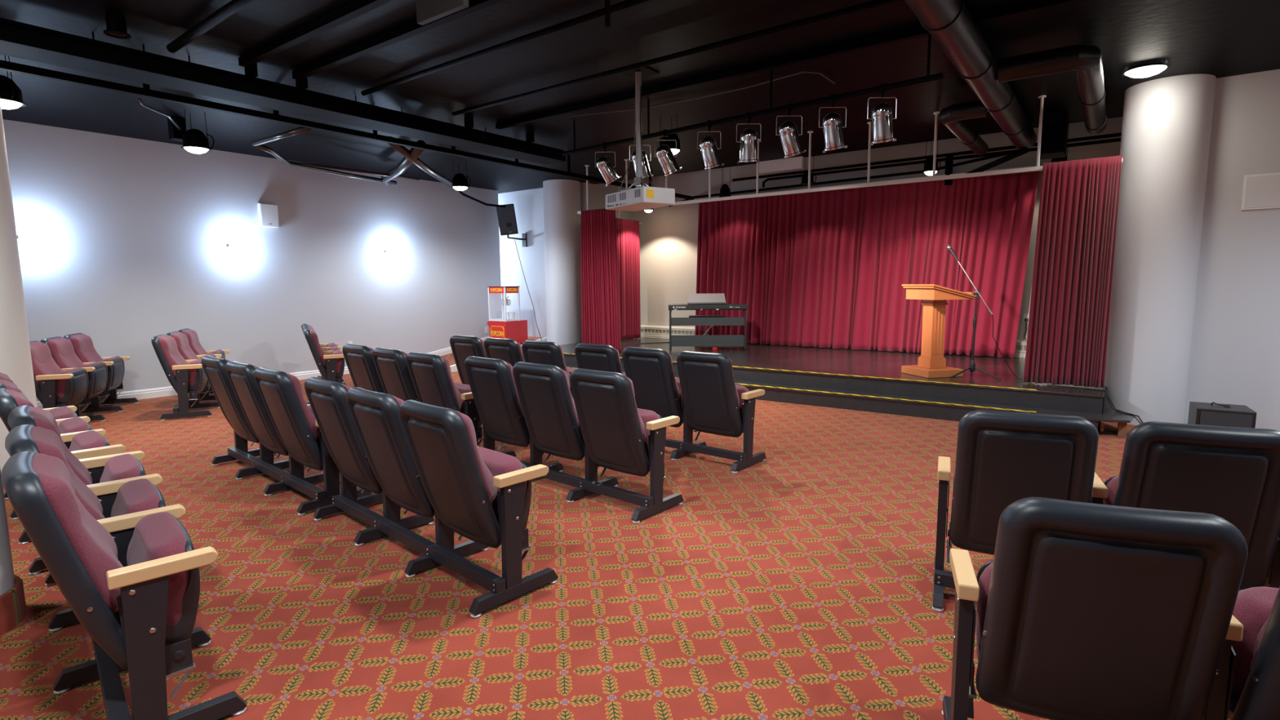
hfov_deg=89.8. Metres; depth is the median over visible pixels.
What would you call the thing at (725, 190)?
ceiling lamp
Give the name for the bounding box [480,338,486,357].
cushion
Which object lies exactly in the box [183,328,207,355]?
cushion
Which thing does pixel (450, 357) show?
ramp
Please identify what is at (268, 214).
wall speaker
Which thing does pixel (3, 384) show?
cushion
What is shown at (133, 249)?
wall
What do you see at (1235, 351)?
wall
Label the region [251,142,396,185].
ceiling pipe
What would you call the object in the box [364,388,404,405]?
cushion
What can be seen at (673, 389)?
cushion
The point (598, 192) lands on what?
wall
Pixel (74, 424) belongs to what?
seat cushion
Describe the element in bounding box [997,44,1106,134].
air duct
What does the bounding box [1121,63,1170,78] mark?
ceiling lamp
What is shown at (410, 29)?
cross beam
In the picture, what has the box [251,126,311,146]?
ceiling pipe
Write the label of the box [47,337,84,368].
cushion
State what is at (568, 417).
cushion
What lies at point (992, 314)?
microphone cable
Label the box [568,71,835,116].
cable
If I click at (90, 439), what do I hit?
seat cushion
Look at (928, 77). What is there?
pipe
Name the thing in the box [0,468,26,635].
column
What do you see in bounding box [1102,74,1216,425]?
column
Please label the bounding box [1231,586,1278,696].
seat cushion
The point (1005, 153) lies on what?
ceiling pipe
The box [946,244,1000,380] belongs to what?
microphone stand
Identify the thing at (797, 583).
floor
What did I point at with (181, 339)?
cushion
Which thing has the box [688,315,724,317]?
bench cushion
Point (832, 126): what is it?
spotlight
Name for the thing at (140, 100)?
ceiling pipe
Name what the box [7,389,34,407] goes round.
cushion
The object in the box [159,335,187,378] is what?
cushion
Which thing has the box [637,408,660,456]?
seat cushion
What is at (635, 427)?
cushion
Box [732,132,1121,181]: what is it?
ceiling pipe
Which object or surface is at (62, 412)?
seat cushion
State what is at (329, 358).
theater seats
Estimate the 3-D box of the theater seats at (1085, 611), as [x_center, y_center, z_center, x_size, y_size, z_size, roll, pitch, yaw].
[1.708,0.771,1.515,1.747,0.884,0.514,2,7,21]
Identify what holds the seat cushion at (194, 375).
on the theater seats at (180, 353)
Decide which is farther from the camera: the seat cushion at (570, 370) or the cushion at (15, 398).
the seat cushion at (570, 370)
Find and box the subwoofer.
[1187,401,1256,428]
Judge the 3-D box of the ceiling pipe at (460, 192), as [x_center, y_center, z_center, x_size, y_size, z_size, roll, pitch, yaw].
[-2.840,-2.802,11.127,0.288,0.150,1.702,1,7,15]
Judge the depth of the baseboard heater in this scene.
12.36 m
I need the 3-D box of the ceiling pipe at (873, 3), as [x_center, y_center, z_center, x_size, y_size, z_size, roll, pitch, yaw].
[-0.040,-2.379,5.206,4.700,0.040,0.040,5,8,37]
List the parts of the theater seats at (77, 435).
backrest, backrest, armrest, armrest, armrest, seat, armrest, seat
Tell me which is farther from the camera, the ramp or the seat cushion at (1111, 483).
the ramp
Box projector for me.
[605,66,675,211]
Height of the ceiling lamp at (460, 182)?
0.425 m
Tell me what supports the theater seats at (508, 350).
on the floor
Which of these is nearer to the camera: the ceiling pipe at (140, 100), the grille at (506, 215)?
the ceiling pipe at (140, 100)
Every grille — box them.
[497,204,516,234]
[946,244,951,249]
[1199,411,1253,427]
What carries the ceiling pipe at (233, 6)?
attached to the ceiling
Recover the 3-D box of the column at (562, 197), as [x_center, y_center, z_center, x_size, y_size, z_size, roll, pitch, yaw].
[-1.400,-1.602,11.783,0.670,3.229,0.670,4,8,36]
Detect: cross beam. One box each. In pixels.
[238,0,392,67]
[292,0,504,79]
[495,0,1088,128]
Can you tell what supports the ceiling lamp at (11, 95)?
hanging from the ceiling
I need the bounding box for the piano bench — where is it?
[688,315,724,347]
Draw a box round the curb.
[449,337,546,372]
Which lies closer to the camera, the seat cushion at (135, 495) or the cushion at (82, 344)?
the seat cushion at (135, 495)
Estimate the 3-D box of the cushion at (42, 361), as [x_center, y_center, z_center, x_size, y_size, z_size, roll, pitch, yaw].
[-5.901,0.059,6.358,0.194,0.467,0.474,-3,7,-23]
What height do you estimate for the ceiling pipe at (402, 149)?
0.110 m
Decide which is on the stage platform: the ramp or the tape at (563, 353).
the tape at (563, 353)
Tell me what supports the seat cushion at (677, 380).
on the theater seats at (706, 397)
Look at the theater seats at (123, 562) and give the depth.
2.01 m
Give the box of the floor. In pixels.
[0,372,1229,719]
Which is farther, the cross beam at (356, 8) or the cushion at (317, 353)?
the cushion at (317, 353)
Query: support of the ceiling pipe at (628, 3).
attached to the ceiling
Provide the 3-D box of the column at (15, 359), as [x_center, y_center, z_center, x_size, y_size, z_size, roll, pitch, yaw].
[-5.065,-0.742,4.774,0.660,3.229,0.660,4,8,36]
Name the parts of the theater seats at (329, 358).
backrest, armrest, armrest, armrest, armrest, seat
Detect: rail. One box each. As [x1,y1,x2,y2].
[0,59,693,199]
[577,95,1123,224]
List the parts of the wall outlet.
plug cord, plate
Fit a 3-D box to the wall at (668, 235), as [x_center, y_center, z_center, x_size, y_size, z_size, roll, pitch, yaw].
[3.221,-1.749,10.498,8.600,3.750,0.150,4,8,36]
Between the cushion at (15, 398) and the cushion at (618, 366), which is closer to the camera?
the cushion at (15, 398)
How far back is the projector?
5.58 m
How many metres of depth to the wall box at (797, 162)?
9.56 m
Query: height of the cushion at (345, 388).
0.467 m
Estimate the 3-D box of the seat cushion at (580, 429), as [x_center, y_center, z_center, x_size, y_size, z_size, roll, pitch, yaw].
[-0.485,0.445,4.510,0.483,0.342,0.156,5,9,41]
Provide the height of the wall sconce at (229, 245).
0.049 m
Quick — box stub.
[604,0,610,28]
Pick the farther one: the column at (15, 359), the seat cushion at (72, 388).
the seat cushion at (72, 388)
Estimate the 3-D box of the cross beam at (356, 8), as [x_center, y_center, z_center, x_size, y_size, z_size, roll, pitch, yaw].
[-0.632,-2.193,3.297,6.380,0.060,0.060,4,8,36]
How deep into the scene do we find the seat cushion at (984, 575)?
1.86 m
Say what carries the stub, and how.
hanging from the ceiling
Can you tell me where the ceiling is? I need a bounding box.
[0,0,1279,193]
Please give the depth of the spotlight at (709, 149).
5.98 m
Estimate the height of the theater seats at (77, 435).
0.884 m
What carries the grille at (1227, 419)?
attached to the subwoofer
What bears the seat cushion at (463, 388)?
on the theater seats at (424, 378)
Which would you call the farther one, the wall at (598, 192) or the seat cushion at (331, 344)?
the wall at (598, 192)
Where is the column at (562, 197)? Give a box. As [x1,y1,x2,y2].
[542,179,582,345]
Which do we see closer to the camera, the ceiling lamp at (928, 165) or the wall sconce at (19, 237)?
the wall sconce at (19, 237)
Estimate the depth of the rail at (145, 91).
5.86 m
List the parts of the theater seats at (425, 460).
backrest, backrest, backrest, mounting plate, seat, armrest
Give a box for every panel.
[416,0,468,25]
[1240,173,1279,209]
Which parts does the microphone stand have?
leg, leg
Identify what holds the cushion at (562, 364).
on the theater seats at (508, 350)
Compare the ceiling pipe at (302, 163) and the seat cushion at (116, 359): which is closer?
the seat cushion at (116, 359)
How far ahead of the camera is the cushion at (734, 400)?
4.77 m
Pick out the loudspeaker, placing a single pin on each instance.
(506, 215)
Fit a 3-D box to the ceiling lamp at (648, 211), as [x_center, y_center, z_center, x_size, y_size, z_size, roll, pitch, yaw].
[0.152,-3.229,11.744,0.205,1.055,0.205,1,7,8]
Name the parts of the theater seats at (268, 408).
backrest, backrest, backrest, mounting plate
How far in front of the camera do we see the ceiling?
5.47 m
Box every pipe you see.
[137,97,181,129]
[166,0,254,53]
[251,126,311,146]
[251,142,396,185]
[280,160,419,180]
[360,0,650,95]
[381,139,426,186]
[387,136,456,190]
[452,0,900,115]
[457,190,505,207]
[561,35,943,155]
[668,151,1009,206]
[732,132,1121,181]
[762,137,1120,187]
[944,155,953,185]
[964,147,1028,177]
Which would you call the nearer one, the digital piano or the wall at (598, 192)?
the digital piano
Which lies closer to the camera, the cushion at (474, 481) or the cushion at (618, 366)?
the cushion at (474, 481)
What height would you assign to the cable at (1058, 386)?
0.347 m
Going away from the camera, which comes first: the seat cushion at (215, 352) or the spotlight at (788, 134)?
the spotlight at (788, 134)
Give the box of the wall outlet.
[1022,314,1029,340]
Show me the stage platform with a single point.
(874, 363)
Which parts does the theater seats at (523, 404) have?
backrest, backrest, backrest, mounting plate, armrest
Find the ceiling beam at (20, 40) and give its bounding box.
[0,17,566,164]
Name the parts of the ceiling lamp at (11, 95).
handle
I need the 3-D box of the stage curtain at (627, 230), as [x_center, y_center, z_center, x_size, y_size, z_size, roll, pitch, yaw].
[-0.351,-1.493,11.999,0.086,2.254,1.271,4,8,34]
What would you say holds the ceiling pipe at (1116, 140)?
attached to the ceiling
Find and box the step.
[565,364,1134,436]
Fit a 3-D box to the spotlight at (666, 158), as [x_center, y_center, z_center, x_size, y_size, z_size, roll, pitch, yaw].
[0.284,-2.045,6.383,0.259,0.456,0.183,-6,9,-37]
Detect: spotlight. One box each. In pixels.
[595,142,622,186]
[628,144,653,177]
[653,129,682,177]
[697,120,724,171]
[736,111,761,163]
[776,103,806,159]
[818,93,847,152]
[866,83,897,145]
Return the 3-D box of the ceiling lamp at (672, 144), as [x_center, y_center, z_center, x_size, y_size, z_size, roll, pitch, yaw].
[0.326,-2.468,7.056,0.264,0.425,0.264,-4,8,-30]
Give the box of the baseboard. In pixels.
[36,336,489,408]
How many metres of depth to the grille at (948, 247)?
7.19 m
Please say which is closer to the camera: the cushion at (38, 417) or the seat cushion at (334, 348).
the cushion at (38, 417)
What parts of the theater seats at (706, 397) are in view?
backrest, backrest, backrest, mounting plate, armrest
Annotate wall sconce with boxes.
[17,234,42,239]
[227,243,244,247]
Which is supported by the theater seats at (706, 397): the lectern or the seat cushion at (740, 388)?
the seat cushion at (740, 388)
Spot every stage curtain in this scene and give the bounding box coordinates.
[581,208,621,352]
[615,217,640,340]
[694,170,1039,358]
[1022,155,1122,387]
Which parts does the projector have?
signal cord, ceiling plate, power cord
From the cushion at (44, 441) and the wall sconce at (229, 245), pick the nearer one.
the cushion at (44, 441)
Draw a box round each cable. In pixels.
[514,240,542,340]
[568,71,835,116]
[624,342,669,348]
[991,314,1035,385]
[1046,384,1212,422]
[1057,386,1141,423]
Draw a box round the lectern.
[901,284,978,377]
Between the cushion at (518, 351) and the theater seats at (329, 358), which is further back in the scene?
the theater seats at (329, 358)
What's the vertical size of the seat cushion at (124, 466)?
0.342 m
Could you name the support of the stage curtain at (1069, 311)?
hanging from the rail at (1034, 168)
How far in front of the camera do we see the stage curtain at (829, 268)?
9.84 m
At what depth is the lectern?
7.23 m
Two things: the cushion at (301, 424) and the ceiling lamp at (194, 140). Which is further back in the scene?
the ceiling lamp at (194, 140)
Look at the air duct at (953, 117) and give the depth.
6.40 m
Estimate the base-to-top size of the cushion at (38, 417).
0.467 m
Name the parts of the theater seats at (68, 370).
backrest, backrest, armrest, seat, backrest, armrest, seat, armrest, seat, armrest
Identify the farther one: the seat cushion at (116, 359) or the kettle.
the kettle
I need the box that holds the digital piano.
[668,293,747,350]
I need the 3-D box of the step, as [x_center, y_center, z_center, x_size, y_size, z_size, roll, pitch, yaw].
[1.269,0.339,8.239,8.060,0.164,0.630,4,8,36]
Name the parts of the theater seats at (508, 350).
backrest, backrest, backrest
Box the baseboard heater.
[640,324,1026,357]
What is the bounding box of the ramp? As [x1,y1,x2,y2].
[440,336,544,365]
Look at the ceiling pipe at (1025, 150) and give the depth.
7.94 m
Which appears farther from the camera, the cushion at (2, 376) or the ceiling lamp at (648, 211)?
the ceiling lamp at (648, 211)
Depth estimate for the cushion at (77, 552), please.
1.86 m
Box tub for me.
[506,311,515,319]
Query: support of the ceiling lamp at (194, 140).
hanging from the ceiling
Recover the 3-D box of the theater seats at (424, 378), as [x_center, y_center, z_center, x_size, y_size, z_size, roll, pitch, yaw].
[-1.948,0.326,5.511,1.747,0.884,0.514,5,9,41]
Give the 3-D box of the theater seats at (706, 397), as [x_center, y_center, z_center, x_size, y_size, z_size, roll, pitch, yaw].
[0.171,0.321,5.414,1.747,0.884,0.514,5,9,40]
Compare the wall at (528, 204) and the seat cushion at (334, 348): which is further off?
the wall at (528, 204)
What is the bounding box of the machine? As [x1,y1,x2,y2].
[487,286,528,343]
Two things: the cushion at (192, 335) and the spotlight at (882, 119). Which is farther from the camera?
the cushion at (192, 335)
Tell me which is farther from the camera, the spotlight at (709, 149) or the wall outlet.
the wall outlet
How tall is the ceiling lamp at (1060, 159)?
0.910 m
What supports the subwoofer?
on the floor
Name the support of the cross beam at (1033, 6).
attached to the ceiling
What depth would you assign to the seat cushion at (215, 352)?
8.13 m
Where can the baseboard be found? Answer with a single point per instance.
(163, 391)
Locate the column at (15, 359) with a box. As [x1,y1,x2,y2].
[0,99,37,475]
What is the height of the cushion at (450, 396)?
0.467 m
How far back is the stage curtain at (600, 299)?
9.92 m
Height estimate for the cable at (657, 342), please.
0.012 m
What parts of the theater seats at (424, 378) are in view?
backrest, backrest, backrest, armrest, seat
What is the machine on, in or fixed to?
on the ramp
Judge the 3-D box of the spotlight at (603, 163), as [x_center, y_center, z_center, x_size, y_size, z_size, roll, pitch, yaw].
[-0.340,-2.110,6.944,0.270,0.456,0.187,-5,8,-36]
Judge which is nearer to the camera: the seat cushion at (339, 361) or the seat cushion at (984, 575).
the seat cushion at (984, 575)
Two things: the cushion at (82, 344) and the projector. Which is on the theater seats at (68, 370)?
the cushion at (82, 344)
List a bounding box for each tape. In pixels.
[563,352,1036,390]
[569,367,1035,413]
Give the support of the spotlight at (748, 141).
hanging from the pipe at (928, 77)
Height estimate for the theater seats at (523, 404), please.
0.884 m
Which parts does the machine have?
corner post, door panel, corner post, corner post, corner post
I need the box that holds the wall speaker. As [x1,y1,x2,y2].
[257,203,279,227]
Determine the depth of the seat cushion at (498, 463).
2.96 m
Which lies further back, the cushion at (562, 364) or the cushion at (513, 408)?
the cushion at (562, 364)
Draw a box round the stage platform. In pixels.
[522,337,1105,431]
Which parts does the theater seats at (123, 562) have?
backrest, backrest, backrest, mounting plate, mounting plate, armrest, mounting plate, mounting plate, armrest, seat, armrest, seat, armrest, seat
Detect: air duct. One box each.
[904,0,1036,149]
[938,100,988,155]
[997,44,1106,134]
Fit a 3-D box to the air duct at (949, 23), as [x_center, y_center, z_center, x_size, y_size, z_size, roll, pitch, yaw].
[1.448,-2.099,3.419,0.256,0.256,10.600,4,8,36]
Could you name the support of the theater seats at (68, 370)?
on the floor
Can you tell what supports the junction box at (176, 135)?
attached to the ceiling
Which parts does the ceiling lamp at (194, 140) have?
handle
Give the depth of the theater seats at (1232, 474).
2.43 m
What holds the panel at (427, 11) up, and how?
hanging from the ceiling
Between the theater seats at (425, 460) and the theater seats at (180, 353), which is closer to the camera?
the theater seats at (425, 460)
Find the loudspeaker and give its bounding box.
[496,204,527,247]
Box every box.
[167,115,185,142]
[759,155,804,173]
[1040,111,1068,159]
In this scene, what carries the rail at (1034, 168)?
hanging from the ceiling
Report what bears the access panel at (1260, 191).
attached to the wall at (1235, 351)
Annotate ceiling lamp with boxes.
[0,55,26,109]
[103,11,131,39]
[181,109,214,153]
[451,160,471,191]
[643,177,653,213]
[659,114,681,155]
[718,166,731,197]
[800,156,816,185]
[922,137,940,175]
[1051,123,1069,162]
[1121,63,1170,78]
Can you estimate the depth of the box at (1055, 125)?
7.09 m
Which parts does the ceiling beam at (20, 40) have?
hanger post, hanger post, hanger post, hanger post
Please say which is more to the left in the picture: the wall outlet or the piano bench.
the piano bench
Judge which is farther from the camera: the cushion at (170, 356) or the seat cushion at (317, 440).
the cushion at (170, 356)
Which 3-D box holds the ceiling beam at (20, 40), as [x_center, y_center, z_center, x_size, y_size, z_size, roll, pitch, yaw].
[-3.699,-2.255,4.837,0.375,0.259,8.800,4,8,36]
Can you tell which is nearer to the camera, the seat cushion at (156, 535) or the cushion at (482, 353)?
the seat cushion at (156, 535)
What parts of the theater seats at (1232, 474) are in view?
armrest, mounting plate, backrest, armrest, seat, backrest, mounting plate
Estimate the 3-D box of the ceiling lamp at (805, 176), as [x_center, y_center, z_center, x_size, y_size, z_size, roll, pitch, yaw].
[2.465,-3.046,9.427,0.205,0.910,0.205,-4,8,-30]
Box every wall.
[2,119,502,401]
[497,182,590,337]
[589,179,631,219]
[631,116,1122,340]
[1183,69,1279,431]
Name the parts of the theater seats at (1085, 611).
armrest, mounting plate, seat, mounting plate, armrest, seat, backrest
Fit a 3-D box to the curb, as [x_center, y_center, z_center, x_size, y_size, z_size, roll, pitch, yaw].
[-2.345,-0.147,11.326,0.060,0.462,2.640,4,8,36]
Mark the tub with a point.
(511, 315)
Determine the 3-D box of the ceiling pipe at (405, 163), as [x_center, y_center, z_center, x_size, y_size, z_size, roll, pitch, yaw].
[-3.171,-2.566,8.521,0.198,0.140,2.835,-4,8,-29]
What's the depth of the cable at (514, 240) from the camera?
12.09 m
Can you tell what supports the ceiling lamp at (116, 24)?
hanging from the ceiling
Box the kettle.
[501,296,510,305]
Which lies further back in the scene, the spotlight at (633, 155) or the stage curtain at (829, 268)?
the stage curtain at (829, 268)
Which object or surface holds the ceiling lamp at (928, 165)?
hanging from the ceiling
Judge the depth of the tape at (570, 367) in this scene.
6.82 m
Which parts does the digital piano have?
panel, panel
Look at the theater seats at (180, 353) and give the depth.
6.97 m
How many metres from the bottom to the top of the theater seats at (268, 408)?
0.884 m
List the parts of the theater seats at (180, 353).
backrest, backrest, backrest, armrest, armrest, seat, armrest, seat, armrest, seat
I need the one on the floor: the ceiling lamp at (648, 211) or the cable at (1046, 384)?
the cable at (1046, 384)
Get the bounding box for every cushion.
[0,372,13,382]
[0,379,22,393]
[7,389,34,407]
[29,341,62,387]
[29,407,93,484]
[30,426,105,519]
[31,453,123,613]
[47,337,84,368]
[48,405,75,419]
[56,366,82,398]
[58,417,88,434]
[68,430,106,451]
[70,333,102,363]
[80,360,102,377]
[99,453,141,483]
[101,355,119,368]
[111,478,159,517]
[126,511,189,626]
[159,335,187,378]
[172,332,198,359]
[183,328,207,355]
[187,358,201,386]
[208,349,222,354]
[287,373,319,439]
[307,404,320,448]
[308,328,326,367]
[326,342,335,346]
[328,346,338,350]
[330,349,342,373]
[342,383,351,391]
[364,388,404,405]
[440,355,463,409]
[454,382,479,417]
[456,410,497,504]
[477,447,527,518]
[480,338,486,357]
[504,360,524,417]
[515,340,524,361]
[558,345,570,387]
[559,367,579,428]
[566,367,576,396]
[572,397,583,442]
[615,348,624,375]
[626,376,645,441]
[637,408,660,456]
[666,351,679,399]
[675,377,682,413]
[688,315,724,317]
[728,358,739,405]
[735,384,749,421]
[976,562,992,644]
[1102,475,1119,505]
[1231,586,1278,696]
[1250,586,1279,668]
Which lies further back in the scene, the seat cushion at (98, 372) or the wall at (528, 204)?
the wall at (528, 204)

